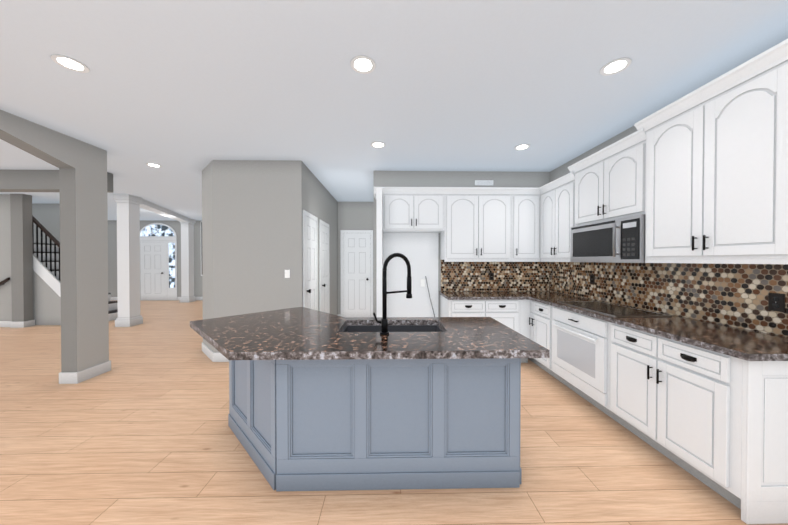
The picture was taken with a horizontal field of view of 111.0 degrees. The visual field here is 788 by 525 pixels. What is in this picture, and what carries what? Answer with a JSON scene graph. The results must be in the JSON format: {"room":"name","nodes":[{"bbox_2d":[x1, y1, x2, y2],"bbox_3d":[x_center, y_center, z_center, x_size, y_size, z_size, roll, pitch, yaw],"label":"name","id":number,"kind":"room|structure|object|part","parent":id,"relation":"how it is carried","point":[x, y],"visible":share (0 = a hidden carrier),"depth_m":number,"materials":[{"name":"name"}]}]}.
{"room":"kitchen","nodes":[
{"label":"kitchen","id":0,"kind":"room"},
{"bbox_2d":[0,194,11,320],"bbox_3d":[-9.458,-0.037,5.744,3.360,2.800,0.100,0,0,-1],"label":"wall","id":1,"kind":"structure","parent":0,"point":[5,271],"depth_m":5.72,"materials":[{"name":"grey paint"}]},
{"bbox_2d":[0,277,9,285],"bbox_3d":[-8.846,0.814,5.675,1.580,1.000,0.076,0,0,-1],"label":"wall-mounted handrail","id":2,"kind":"object","parent":1,"relation":"attached to","point":[4,281],"visible":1,"depth_m":5.65,"materials":[{"name":"brown wood"}]},
{"bbox_2d":[32,204,59,243],"bbox_3d":[-9.356,-0.045,6.721,3.600,2.800,0.150,0,0,-1],"label":"wall","id":3,"kind":"structure","parent":0,"point":[47,216],"depth_m":6.65,"materials":[{"name":"grey paint"}]},
{"bbox_2d":[0,110,108,371],"bbox_3d":[-3.686,0.005,0.875,0.180,2.800,5.150,0,0,-1],"label":"wall","id":4,"kind":"structure","parent":0,"point":[81,165],"depth_m":3.13,"materials":[{"name":"grey paint"}]},
{"bbox_2d":[59,361,110,383],"bbox_3d":[-3.731,1.322,3.286,0.208,0.125,0.378,0,0,-1],"label":"baseboard","id":5,"kind":"structure","parent":4,"relation":"attached to","point":[83,375],"depth_m":3.16,"materials":[{"name":"white paint"}]},
{"bbox_2d":[108,220,202,296],"bbox_3d":[-6.160,-0.071,9.630,10.100,2.800,0.150,0,0,-1],"label":"wall","id":6,"kind":"structure","parent":0,"point":[112,258],"depth_m":9.52,"materials":[{"name":"grey paint"}]},
{"bbox_2d":[111,297,202,300],"bbox_3d":[-7.103,1.268,9.542,8.010,0.125,0.014,0,0,-1],"label":"baseboard","id":7,"kind":"structure","parent":6,"relation":"attached to","point":[112,298],"depth_m":9.53,"materials":[{"name":"white paint"}]},
{"bbox_2d":[140,223,176,299],"bbox_3d":[-8.290,-0.029,9.478,1.325,2.720,0.074,0,0,-1],"label":"entry door","id":8,"kind":"structure","parent":6,"relation":"in","point":[158,261],"depth_m":9.50,"materials":[{"name":"white paint"}]},
{"bbox_2d":[201,221,201,275],"bbox_3d":[-6.658,-0.490,9.524,0.260,1.920,0.032,0,0,-1],"label":"window","id":9,"kind":"structure","parent":6,"relation":"in","point":[201,248],"depth_m":9.51,"materials":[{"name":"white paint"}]},
{"bbox_2d":[338,202,373,313],"bbox_3d":[-0.894,-0.044,6.528,1.213,2.800,0.150,0,0,-1],"label":"wall","id":10,"kind":"structure","parent":0,"point":[355,215],"depth_m":6.45,"materials":[{"name":"grey paint"}]},
{"bbox_2d":[340,230,372,316],"bbox_3d":[-0.881,0.295,6.418,0.775,2.125,0.074,0,0,-1],"label":"door","id":11,"kind":"structure","parent":10,"relation":"in","point":[356,254],"depth_m":6.44,"materials":[{"name":"white paint"}]},
{"bbox_2d":[0,300,787,524],"bbox_3d":[-4.255,1.428,4.053,13.700,0.100,11.500,0,0,-1],"label":"floor","id":12,"kind":"structure","parent":0,"point":[141,432],"depth_m":1.89,"materials":[{"name":"brown wood"}]},
{"bbox_2d":[0,194,34,327],"bbox_3d":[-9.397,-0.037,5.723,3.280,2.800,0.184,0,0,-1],"label":"post","id":13,"kind":"object","parent":12,"relation":"on","point":[21,259],"visible":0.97,"depth_m":5.68,"materials":[{"name":"grey paint"}]},
{"bbox_2d":[32,215,117,324],"bbox_3d":[-7.397,-0.036,6.261,1.860,2.790,0.802,0,0,-1],"label":"staircase","id":14,"kind":"structure","parent":12,"relation":"on","point":[46,288],"depth_m":5.88,"materials":[{"name":"white paint"}]},
{"bbox_3d":[-7.381,-0.034,5.922,1.840,2.790,0.100,0,0,-1],"label":"railing","id":15,"kind":"part","parent":14,"relation":"part of","materials":[{"name":"black metal"}]},
{"bbox_2d":[113,194,142,326],"bbox_3d":[-5.760,-0.038,5.882,0.320,2.800,0.320,0,0,-1],"label":"column","id":16,"kind":"structure","parent":12,"relation":"on","point":[128,256],"depth_m":5.77,"materials":[{"name":"white paint"}]},
{"bbox_2d":[179,219,195,301],"bbox_3d":[-7.002,-0.067,9.190,0.320,2.800,0.320,0,0,-1],"label":"column","id":17,"kind":"structure","parent":12,"relation":"on","point":[187,261],"depth_m":9.07,"materials":[{"name":"white paint"}]},
{"bbox_2d":[202,160,337,352],"bbox_3d":[-2.161,-0.032,5.174,1.690,2.800,2.810,0,0,-1],"label":"wall block","id":18,"kind":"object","parent":12,"relation":"on","point":[252,231],"visible":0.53,"depth_m":3.77,"materials":[{"name":"grey paint"}]},
{"bbox_2d":[202,314,338,361],"bbox_3d":[-2.159,1.306,5.082,1.718,0.125,2.630,0,0,-1],"label":"baseboard","id":19,"kind":"structure","parent":18,"relation":"attached to","point":[214,357],"depth_m":3.76,"materials":[{"name":"white paint"}]},
{"bbox_2d":[285,270,289,277],"bbox_3d":[-1.490,0.158,3.777,0.070,0.115,0.008,0,0,-1],"label":"light switch","id":20,"kind":"object","parent":18,"relation":"attached to","point":[287,273],"visible":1,"depth_m":3.78,"materials":[{"name":"white plastic"}]},
{"bbox_2d":[303,210,317,310],"bbox_3d":[-1.259,0.314,4.194,0.074,2.125,0.730,0,0,-1],"label":"pantry door","id":21,"kind":"structure","parent":18,"relation":"attached to","point":[310,261],"depth_m":4.15,"materials":[{"name":"white paint"}]},
{"bbox_2d":[319,219,329,313],"bbox_3d":[-1.276,0.306,5.094,0.074,2.125,0.730,0,0,-1],"label":"pantry door","id":22,"kind":"structure","parent":18,"relation":"attached to","point":[324,289],"depth_m":5.05,"materials":[{"name":"white paint"}]},
{"bbox_2d":[228,309,525,490],"bbox_3d":[-0.309,0.951,2.228,2.205,0.885,1.140,0,0,-1],"label":"kitchen island","id":23,"kind":"object","parent":12,"relation":"on","point":[320,401],"depth_m":1.68,"materials":[{"name":"blue grey paint"},{"name":"brown granite"}]},
{"bbox_2d":[190,307,549,360],"bbox_3d":[-0.399,0.491,2.151,2.460,0.043,1.410,0,0,-1],"label":"island countertop","id":24,"kind":"structure","parent":23,"relation":"on","point":[297,333],"depth_m":1.67,"materials":[{"name":"brown stone"}]},
{"bbox_2d":[342,321,441,332],"bbox_3d":[-0.012,0.608,2.027,0.748,0.214,0.363,0,0,-1],"label":"sink","id":25,"kind":"object","parent":24,"relation":"in","point":[431,326],"depth_m":2.20,"materials":[{"name":"black metal"}]},
{"bbox_2d":[378,253,411,332],"bbox_3d":[0.015,0.202,1.849,0.221,0.539,0.169,0,0,-1],"label":"faucet","id":26,"kind":"object","parent":24,"relation":"on","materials":[{"name":"black metal"}]},
{"bbox_2d":[440,295,522,362],"bbox_3d":[1.213,0.936,3.934,0.970,0.885,0.628,0,0,-1],"label":"base cabinet","id":27,"kind":"object","parent":12,"relation":"on","point":[447,309],"depth_m":3.63,"materials":[{"name":"white paint"}]},
{"bbox_2d":[523,358,546,371],"bbox_3d":[2.138,0.940,3.575,0.639,0.885,0.805,0,0,-1],"label":"base cabinet","id":28,"kind":"object","parent":12,"relation":"on","point":[525,360],"depth_m":3.61,"materials":[{"name":"white paint"}]},
{"bbox_2d":[547,363,602,411],"bbox_3d":[2.153,0.947,2.762,0.639,0.885,0.820,0,0,-1],"label":"base cabinet","id":29,"kind":"object","parent":12,"relation":"on","point":[585,379],"depth_m":2.65,"materials":[{"name":"white paint"}]},
{"bbox_2d":[552,306,617,421],"bbox_3d":[2.133,0.947,2.762,0.679,0.885,0.810,0,0,-1],"label":"oven","id":30,"kind":"object","parent":29,"relation":"in","point":[581,341],"depth_m":2.63,"materials":[{"name":"white paint"}]},
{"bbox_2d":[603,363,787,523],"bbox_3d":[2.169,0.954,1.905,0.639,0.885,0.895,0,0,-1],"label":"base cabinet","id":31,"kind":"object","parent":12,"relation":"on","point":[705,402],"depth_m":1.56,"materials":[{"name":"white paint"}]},
{"bbox_2d":[439,291,787,362],"bbox_3d":[1.600,0.483,2.827,1.742,0.038,2.848,0,0,-1],"label":"countertop","id":32,"kind":"structure","parent":31,"relation":"on","point":[571,334],"depth_m":2.33,"materials":[{"name":"brown stone"}]},
{"bbox_2d":[555,299,662,314],"bbox_3d":[2.141,0.460,2.733,0.492,0.009,0.812,0,0,-1],"label":"cooktop","id":33,"kind":"object","parent":32,"relation":"in","point":[587,304],"depth_m":2.74,"materials":[{"name":"black glass"}]},
{"bbox_3d":[2.140,0.460,2.733,0.492,0.008,0.812,0,0,-1],"label":"cooktop glass","id":34,"kind":"part","parent":32,"relation":"part of","materials":[{"name":"black glass"}]},
{"bbox_2d":[0,0,787,220],"bbox_3d":[-4.255,-1.472,4.027,13.700,0.100,11.500,0,0,-1],"label":"ceiling","id":35,"kind":"structure","parent":0,"point":[183,93],"depth_m":2.07,"materials":[{"name":"white paint"}]},
{"bbox_2d":[0,170,112,192],"bbox_3d":[-7.809,-1.274,4.203,6.600,0.300,0.180,0,0,-1],"label":"beam","id":36,"kind":"structure","parent":35,"relation":"attached to","point":[29,180],"depth_m":4.16,"materials":[{"name":"grey paint"}]},
{"bbox_2d":[51,54,88,72],"bbox_3d":[-2.281,-1.400,1.911,0.176,0.004,0.176,0,0,-1],"label":"recessed light","id":37,"kind":"object","parent":35,"relation":"in","point":[69,63],"visible":1,"depth_m":1.91,"materials":[{"name":"white paint"}]},
{"bbox_2d":[146,163,161,167],"bbox_3d":[-3.507,-1.418,3.957,0.176,0.004,0.176,0,0,-1],"label":"recessed light","id":38,"kind":"object","parent":35,"relation":"in","point":[153,165],"visible":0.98,"depth_m":3.96,"materials":[{"name":"white paint"}]},
{"bbox_2d":[137,199,190,222],"bbox_3d":[-6.366,-1.392,7.525,0.260,0.119,3.543,0,1,-21],"label":"beam","id":39,"kind":"structure","parent":35,"relation":"attached to","point":[152,207],"depth_m":7.20,"materials":[{"name":"white paint"}]},
{"bbox_2d":[351,56,375,73],"bbox_3d":[-0.219,-1.400,1.922,0.176,0.004,0.176,0,0,-1],"label":"recessed light","id":40,"kind":"object","parent":35,"relation":"in","point":[363,64],"visible":1,"depth_m":1.92,"materials":[{"name":"white paint"}]},
{"bbox_2d":[371,142,384,147],"bbox_3d":[-0.190,-1.412,3.253,0.176,0.004,0.176,0,0,-1],"label":"recessed light","id":41,"kind":"object","parent":35,"relation":"in","point":[378,144],"visible":1,"depth_m":3.24,"materials":[{"name":"white paint"}]},
{"bbox_2d":[514,144,529,149],"bbox_3d":[1.569,-1.412,3.319,0.176,0.004,0.176,0,0,-1],"label":"recessed light","id":42,"kind":"object","parent":35,"relation":"in","point":[522,147],"visible":1,"depth_m":3.32,"materials":[{"name":"white paint"}]},
{"bbox_2d":[600,58,631,75],"bbox_3d":[1.586,-1.400,1.941,0.176,0.004,0.176,0,0,-1],"label":"recessed light","id":43,"kind":"object","parent":35,"relation":"in","point":[615,66],"visible":1,"depth_m":1.94,"materials":[{"name":"white paint"}]},
{"bbox_2d":[374,171,549,316],"bbox_3d":[1.136,-0.025,4.315,2.910,2.800,0.150,0,0,-1],"label":"wall","id":44,"kind":"structure","parent":0,"point":[446,179],"depth_m":4.23,"materials":[{"name":"grey paint"}]},
{"bbox_2d":[382,187,445,234],"bbox_3d":[0.281,-0.767,4.042,0.890,0.610,0.348,0,0,-1],"label":"upper cabinet","id":45,"kind":"object","parent":44,"relation":"attached to","point":[405,210],"depth_m":3.87,"materials":[{"name":"white paint"}]},
{"bbox_3d":[0.262,0.457,4.222,0.860,1.838,0.011,0,0,-1],"label":"fridge alcove panel mount","id":46,"kind":"part","parent":45,"relation":"part of","materials":[{"name":"white paint"}]},
{"bbox_2d":[440,187,509,258],"bbox_3d":[1.211,-0.557,4.061,0.970,1.030,0.348,0,0,-1],"label":"upper cabinet","id":47,"kind":"object","parent":44,"relation":"attached to","point":[477,218],"depth_m":3.89,"materials":[{"name":"white paint"}]},
{"bbox_3d":[0.535,0.572,4.208,0.244,0.712,0.028,0,0,-1],"label":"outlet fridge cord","id":48,"kind":"part","parent":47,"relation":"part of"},
{"bbox_2d":[475,180,492,185],"bbox_3d":[1.407,-1.244,4.229,0.290,0.080,0.008,0,0,-1],"label":"air vent","id":49,"kind":"object","parent":44,"relation":"in","point":[484,182],"visible":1,"depth_m":4.23,"materials":[{"name":"white metal"}]},
{"bbox_2d":[441,260,548,290],"bbox_3d":[1.572,0.188,4.246,1.680,0.524,0.007,0,0,-1],"label":"tile backsplash","id":50,"kind":"structure","parent":44,"relation":"attached to","point":[455,276],"depth_m":4.24,"materials":[{"name":"tile"}]},
{"bbox_2d":[489,273,493,279],"bbox_3d":[1.527,0.218,4.236,0.072,0.116,0.010,0,0,-1],"label":"electrical outlet","id":51,"kind":"object","parent":50,"relation":"attached to","point":[491,276],"visible":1,"depth_m":4.23,"materials":[{"name":"plastic"}]},
{"bbox_2d":[510,187,537,258],"bbox_3d":[1.908,-0.557,4.040,0.422,1.030,0.416,0,0,-1],"label":"upper cabinet","id":52,"kind":"object","parent":44,"relation":"attached to","point":[523,200],"depth_m":3.90,"materials":[{"name":"white paint"}]},
{"bbox_2d":[550,126,783,336],"bbox_3d":[2.572,0.001,1.417,0.145,2.800,6.000,0,0,-1],"label":"wall","id":53,"kind":"structure","parent":0,"point":[560,171],"depth_m":3.45,"materials":[{"name":"grey paint"}]},
{"bbox_2d":[538,171,573,258],"bbox_3d":[2.249,-0.553,3.551,0.418,1.030,0.750,0,0,-1],"label":"upper cabinet","id":54,"kind":"object","parent":53,"relation":"attached to","point":[555,198],"depth_m":3.52,"materials":[{"name":"white paint"}]},
{"bbox_2d":[566,219,613,262],"bbox_3d":[2.266,-0.207,2.851,0.393,0.410,0.650,0,0,-1],"label":"microwave","id":55,"kind":"object","parent":53,"relation":"attached to","point":[589,242],"depth_m":2.82,"materials":[{"name":"grey metal"}]},
{"bbox_2d":[570,127,641,222],"bbox_3d":[2.289,-0.773,2.724,0.368,0.715,0.899,0,0,-1],"label":"upper cabinet","id":56,"kind":"object","parent":53,"relation":"attached to","point":[606,181],"depth_m":2.66,"materials":[{"name":"white paint"}]},
{"bbox_2d":[614,211,641,262],"bbox_3d":[2.274,-0.203,2.404,0.393,0.410,0.244,0,0,-1],"label":"control panel","id":57,"kind":"object","parent":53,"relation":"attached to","point":[627,228],"depth_m":2.40,"materials":[{"name":"grey metal"}]},
{"bbox_2d":[549,262,787,336],"bbox_3d":[2.471,0.017,2.690,0.008,0.894,3.149,0,0,-1],"label":"tile backsplash","id":58,"kind":"structure","parent":53,"relation":"attached to","point":[734,295],"depth_m":2.26,"materials":[{"name":"tile"}]},
{"bbox_2d":[590,274,594,283],"bbox_3d":[2.450,0.206,3.351,0.010,0.116,0.072,0,0,-1],"label":"outlet","id":59,"kind":"object","parent":58,"relation":"attached to","point":[592,277],"depth_m":3.34,"materials":[{"name":"plastic"}]},
{"bbox_2d":[768,293,784,311],"bbox_3d":[2.480,0.258,1.758,0.010,0.116,0.072,0,0,-1],"label":"outlet","id":60,"kind":"object","parent":58,"relation":"attached to","point":[776,301],"depth_m":1.75,"materials":[{"name":"plastic"}]},
{"bbox_2d":[638,39,787,262],"bbox_3d":[2.293,-0.603,1.840,0.393,1.160,0.869,0,0,-1],"label":"upper cabinet","id":61,"kind":"object","parent":53,"relation":"attached to","point":[699,175],"depth_m":1.73,"materials":[{"name":"white paint"}]}
]}

